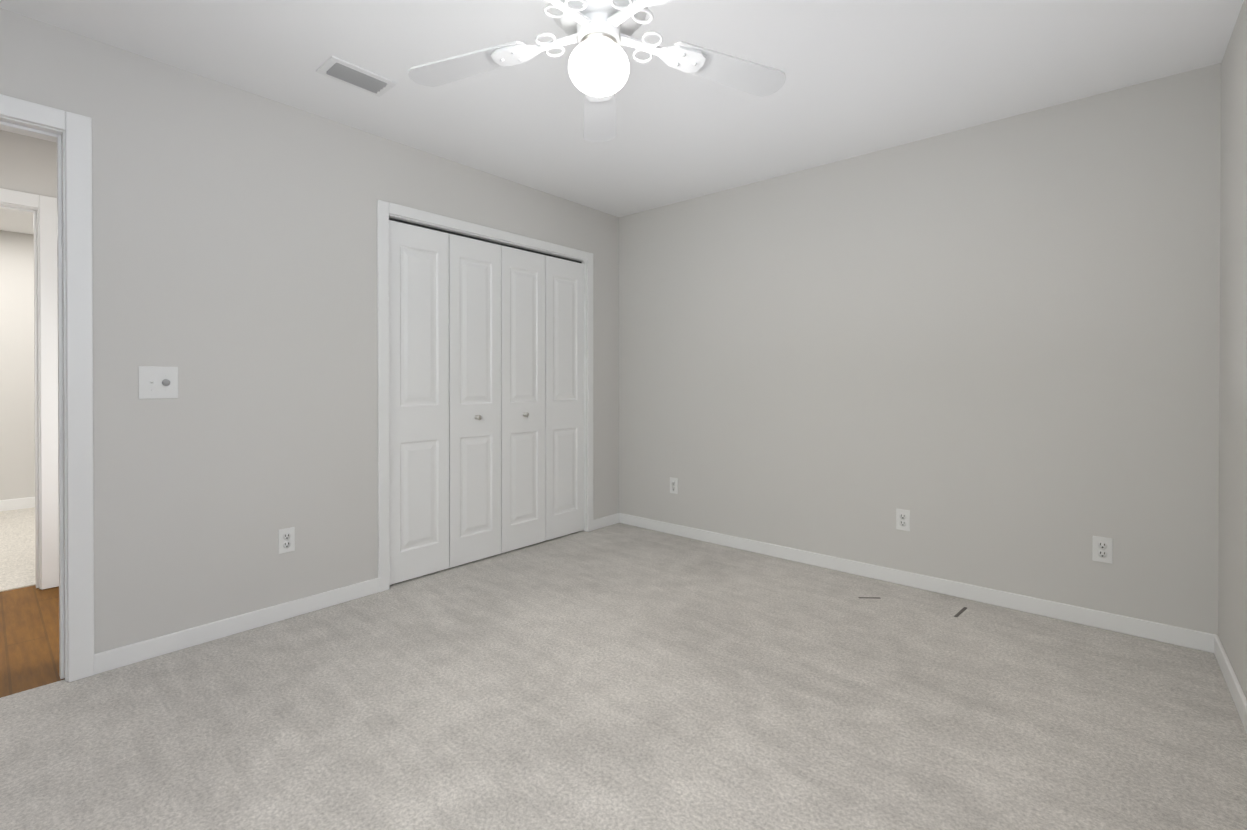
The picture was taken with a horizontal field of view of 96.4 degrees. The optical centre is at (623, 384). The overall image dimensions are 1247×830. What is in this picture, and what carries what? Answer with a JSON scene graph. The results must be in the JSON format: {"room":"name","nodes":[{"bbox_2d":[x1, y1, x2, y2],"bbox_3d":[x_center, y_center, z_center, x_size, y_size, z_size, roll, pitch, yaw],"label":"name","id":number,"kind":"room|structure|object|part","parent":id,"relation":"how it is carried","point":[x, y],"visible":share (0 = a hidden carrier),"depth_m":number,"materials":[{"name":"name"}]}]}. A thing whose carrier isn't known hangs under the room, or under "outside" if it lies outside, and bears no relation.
{"room":"empty bedroom","nodes":[
{"label":"empty bedroom","id":0,"kind":"room"},
{"bbox_2d":[0,230,34,499],"bbox_3d":[-5.589,-0.119,4.700,0.120,2.440,4.300,0,0,41],"label":"wall","id":1,"kind":"structure","parent":0,"point":[17,435],"depth_m":4.89,"materials":[{"name":"paint"}]},
{"bbox_2d":[0,497,34,510],"bbox_3d":[-5.538,1.052,4.663,0.013,0.098,4.100,0,0,41],"label":"baseboard","id":2,"kind":"structure","parent":1,"relation":"attached to","point":[16,504],"depth_m":4.90,"materials":[{"name":"white wood"}]},
{"bbox_2d":[0,507,35,591],"bbox_3d":[-4.545,1.153,3.804,2.880,0.104,4.100,0,0,41],"label":"floor","id":3,"kind":"structure","parent":0,"point":[17,548],"depth_m":3.73,"materials":[{"name":"beige carpet"}]},
{"bbox_2d":[0,130,56,197],"bbox_3d":[-3.623,-0.108,2.571,0.120,2.440,3.450,0,0,41],"label":"wall","id":4,"kind":"structure","parent":0,"point":[28,164],"depth_m":2.98,"materials":[{"name":"paint"}]},
{"bbox_2d":[0,188,58,589],"bbox_3d":[-3.463,0.044,2.744,0.136,2.133,0.954,0,0,41],"label":"door frame","id":5,"kind":"structure","parent":4,"relation":"attached to","point":[46,206],"depth_m":3.03,"materials":[{"name":"white wood"}]},
{"bbox_2d":[0,585,64,697],"bbox_3d":[-3.097,1.165,2.123,1.510,0.098,3.450,0,0,41],"label":"floor","id":6,"kind":"structure","parent":0,"point":[29,637],"depth_m":2.44,"materials":[{"name":"brown wood"}]},
{"bbox_2d":[0,8,618,653],"bbox_3d":[-1.387,-0.111,2.985,0.120,2.440,4.240,0,0,41],"label":"wall","id":7,"kind":"structure","parent":0,"point":[234,240],"depth_m":2.49,"materials":[{"name":"paint"}]},
{"bbox_2d":[0,94,93,681],"bbox_3d":[-2.387,0.049,1.818,0.136,2.133,0.942,0,0,41],"label":"door frame","id":8,"kind":"structure","parent":7,"relation":"attached to","point":[77,128],"depth_m":2.10,"materials":[{"name":"white wood"}]},
{"bbox_2d":[139,366,177,398],"bbox_3d":[-1.902,-0.009,2.282,0.022,0.132,0.126,0,0,41],"label":"light switch","id":9,"kind":"object","parent":7,"relation":"attached to","point":[155,382],"visible":1,"depth_m":2.29,"materials":[{"name":"white plastic"}]},
{"bbox_2d":[278,527,294,553],"bbox_3d":[-1.600,0.739,2.646,0.007,0.115,0.070,0,0,41],"label":"electrical outlet","id":10,"kind":"object","parent":7,"relation":"attached to","point":[286,540],"visible":1,"depth_m":2.64,"materials":[{"name":"white plastic"}]},
{"bbox_2d":[94,513,618,674],"bbox_3d":[-1.034,1.069,3.299,0.013,0.078,3.072,0,0,41],"label":"baseboard","id":11,"kind":"structure","parent":7,"relation":"attached to","point":[111,659],"depth_m":2.48,"materials":[{"name":"white wood"}]},
{"bbox_2d":[377,200,592,591],"bbox_3d":[-0.822,0.082,3.640,0.120,2.048,1.552,0,0,41],"label":"door frame","id":12,"kind":"structure","parent":7,"relation":"attached to","point":[583,261],"depth_m":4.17,"materials":[{"name":"white wood"}]},
{"bbox_2d":[389,218,581,262],"bbox_3d":[-0.822,-0.909,3.635,0.030,0.030,1.516,0,0,41],"label":"door track","id":13,"kind":"object","parent":7,"relation":"attached to","point":[418,225],"visible":0.21,"depth_m":3.51,"materials":[{"name":"grey metal"}]},
{"bbox_2d":[389,220,448,584],"bbox_3d":[-1.177,0.097,3.195,0.035,1.998,0.373,0,0,41],"label":"closet door leaf","id":14,"kind":"structure","parent":13,"relation":"hanging from","point":[419,387],"depth_m":3.18,"materials":[{"name":"white wood"}]},
{"bbox_2d":[449,234,500,567],"bbox_3d":[-0.929,0.096,3.482,0.035,1.998,0.373,0,0,41],"label":"closet door leaf","id":15,"kind":"structure","parent":13,"relation":"hanging from","point":[474,390],"depth_m":3.46,"materials":[{"name":"white wood"}]},
{"bbox_2d":[475,412,528,419],"bbox_3d":[-0.778,0.201,3.602,0.037,0.034,0.413,0,0,41],"label":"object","id":16,"kind":"structure","parent":15,"relation":"attached to","point":[478,417],"depth_m":3.47,"materials":[{"name":"silver metal"}]},
{"bbox_2d":[501,245,545,552],"bbox_3d":[-0.681,0.094,3.768,0.035,1.998,0.373,0,0,41],"label":"closet door leaf","id":17,"kind":"structure","parent":13,"relation":"hanging from","point":[523,502],"depth_m":3.75,"materials":[{"name":"white wood"}]},
{"bbox_2d":[545,256,583,539],"bbox_3d":[-0.434,0.093,4.055,0.035,1.998,0.373,0,0,41],"label":"closet door leaf","id":18,"kind":"structure","parent":13,"relation":"hanging from","point":[564,379],"depth_m":4.04,"materials":[{"name":"white wood"}]},
{"bbox_2d":[390,531,581,585],"bbox_3d":[-1.138,1.155,3.899,0.870,0.100,1.800,0,0,41],"label":"floor","id":19,"kind":"structure","parent":0,"point":[481,559],"depth_m":3.51,"materials":[{"name":"grey carpet"}]},
{"bbox_2d":[0,0,1243,234],"bbox_3d":[-2.172,-1.379,2.744,7.840,0.100,5.620,0,0,41],"label":"ceiling","id":20,"kind":"structure","parent":0,"point":[866,76],"depth_m":2.35,"materials":[{"name":"paint"}]},
{"bbox_2d":[316,56,396,96],"bbox_3d":[-1.147,-1.321,2.401,0.170,0.014,0.275,0,0,41],"label":"ceiling vent","id":21,"kind":"object","parent":20,"relation":"in","point":[343,71],"visible":1,"depth_m":2.38,"materials":[{"name":"white metal"}]},
{"bbox_2d":[408,0,785,141],"bbox_3d":[-0.075,-1.076,1.543,1.166,0.494,1.154,0,0,41],"label":"ceiling fan","id":22,"kind":"object","parent":20,"relation":"hanging from","point":[598,31],"visible":1,"depth_m":1.63,"materials":[{"name":"white"}]},
{"bbox_3d":[-0.468,-0.973,1.690,0.379,0.048,0.247,0,0,41],"label":"blade","id":23,"kind":"part","parent":22,"relation":"part of","materials":[{"name":"grey wood"}]},
{"bbox_3d":[-0.070,-1.145,1.579,0.286,0.356,0.286,0,0,41],"label":"motor","id":24,"kind":"part","parent":22,"relation":"part of","materials":[{"name":"white metal"}]},
{"bbox_3d":[-0.070,-0.900,1.580,0.174,0.142,0.174,0,0,41],"label":"globe bulb","id":25,"kind":"part","parent":22,"relation":"part of","materials":[{"name":"white glass"}]},
{"bbox_3d":[-0.085,-0.974,1.994,0.319,0.048,0.333,0,0,41],"label":"blade","id":26,"kind":"part","parent":22,"relation":"part of","materials":[{"name":"grey wood"}]},
{"bbox_3d":[0.319,-0.973,1.720,0.266,0.048,0.371,0,0,41],"label":"blade","id":27,"kind":"part","parent":22,"relation":"part of","materials":[{"name":"grey wood"}]},
{"bbox_2d":[0,523,1246,829],"bbox_3d":[-0.060,1.165,1.844,3.450,0.100,4.240,0,0,41],"label":"floor carpet","id":28,"kind":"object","parent":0,"point":[620,677],"visible":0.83,"depth_m":1.87,"materials":[{"name":"grey carpet"}]},
{"bbox_2d":[858,597,880,598],"bbox_3d":[1.280,1.108,2.902,0.111,0.003,0.016,0,0,2],"label":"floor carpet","id":29,"kind":"object","parent":28,"relation":"on","point":[871,597],"visible":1,"depth_m":2.90,"materials":[{"name":"grey"}]},
{"bbox_2d":[954,607,966,616],"bbox_3d":[1.647,1.109,2.721,0.161,0.003,0.016,0,0,-43],"label":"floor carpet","id":30,"kind":"object","parent":28,"relation":"on","point":[961,611],"visible":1,"depth_m":2.72,"materials":[{"name":"grey"}]},
{"bbox_2d":[619,63,1220,634],"bbox_3d":[1.299,-0.113,3.386,3.420,2.440,0.120,0,0,41],"label":"wall","id":31,"kind":"structure","parent":0,"point":[987,355],"depth_m":2.89,"materials":[{"name":"paint"}]},
{"bbox_2d":[670,477,677,493],"bbox_3d":[0.370,0.744,4.109,0.070,0.115,0.007,0,0,41],"label":"electrical outlet","id":32,"kind":"object","parent":31,"relation":"attached to","point":[674,485],"visible":1,"depth_m":4.10,"materials":[{"name":"white plastic"}]},
{"bbox_2d":[896,509,909,530],"bbox_3d":[1.550,0.749,3.089,0.070,0.115,0.007,0,0,41],"label":"electrical outlet","id":33,"kind":"object","parent":31,"relation":"attached to","point":[902,519],"visible":1,"depth_m":3.09,"materials":[{"name":"white plastic"}]},
{"bbox_2d":[619,513,1217,652],"bbox_3d":[1.210,1.068,3.381,3.300,0.078,0.013,0,0,41],"label":"baseboard","id":34,"kind":"structure","parent":31,"relation":"attached to","point":[1183,637],"depth_m":2.90,"materials":[{"name":"white wood"}]},
{"bbox_2d":[1092,536,1112,563],"bbox_3d":[2.185,0.752,2.540,0.070,0.115,0.007,0,0,41],"label":"electrical outlet","id":35,"kind":"object","parent":31,"relation":"attached to","point":[1102,549],"visible":1,"depth_m":2.54,"materials":[{"name":"white plastic"}]},
{"bbox_2d":[1218,0,1246,698],"bbox_3d":[1.161,-0.099,0.703,0.120,2.440,4.120,0,0,41],"label":"wall","id":36,"kind":"structure","parent":0,"point":[1232,602],"depth_m":2.04,"materials":[{"name":"paint"}]},
{"bbox_2d":[1214,636,1246,733],"bbox_3d":[1.145,1.081,0.793,0.013,0.078,3.987,0,0,41],"label":"baseboard","id":37,"kind":"structure","parent":36,"relation":"attached to","point":[1234,687],"depth_m":1.99,"materials":[{"name":"white wood"}]}
]}

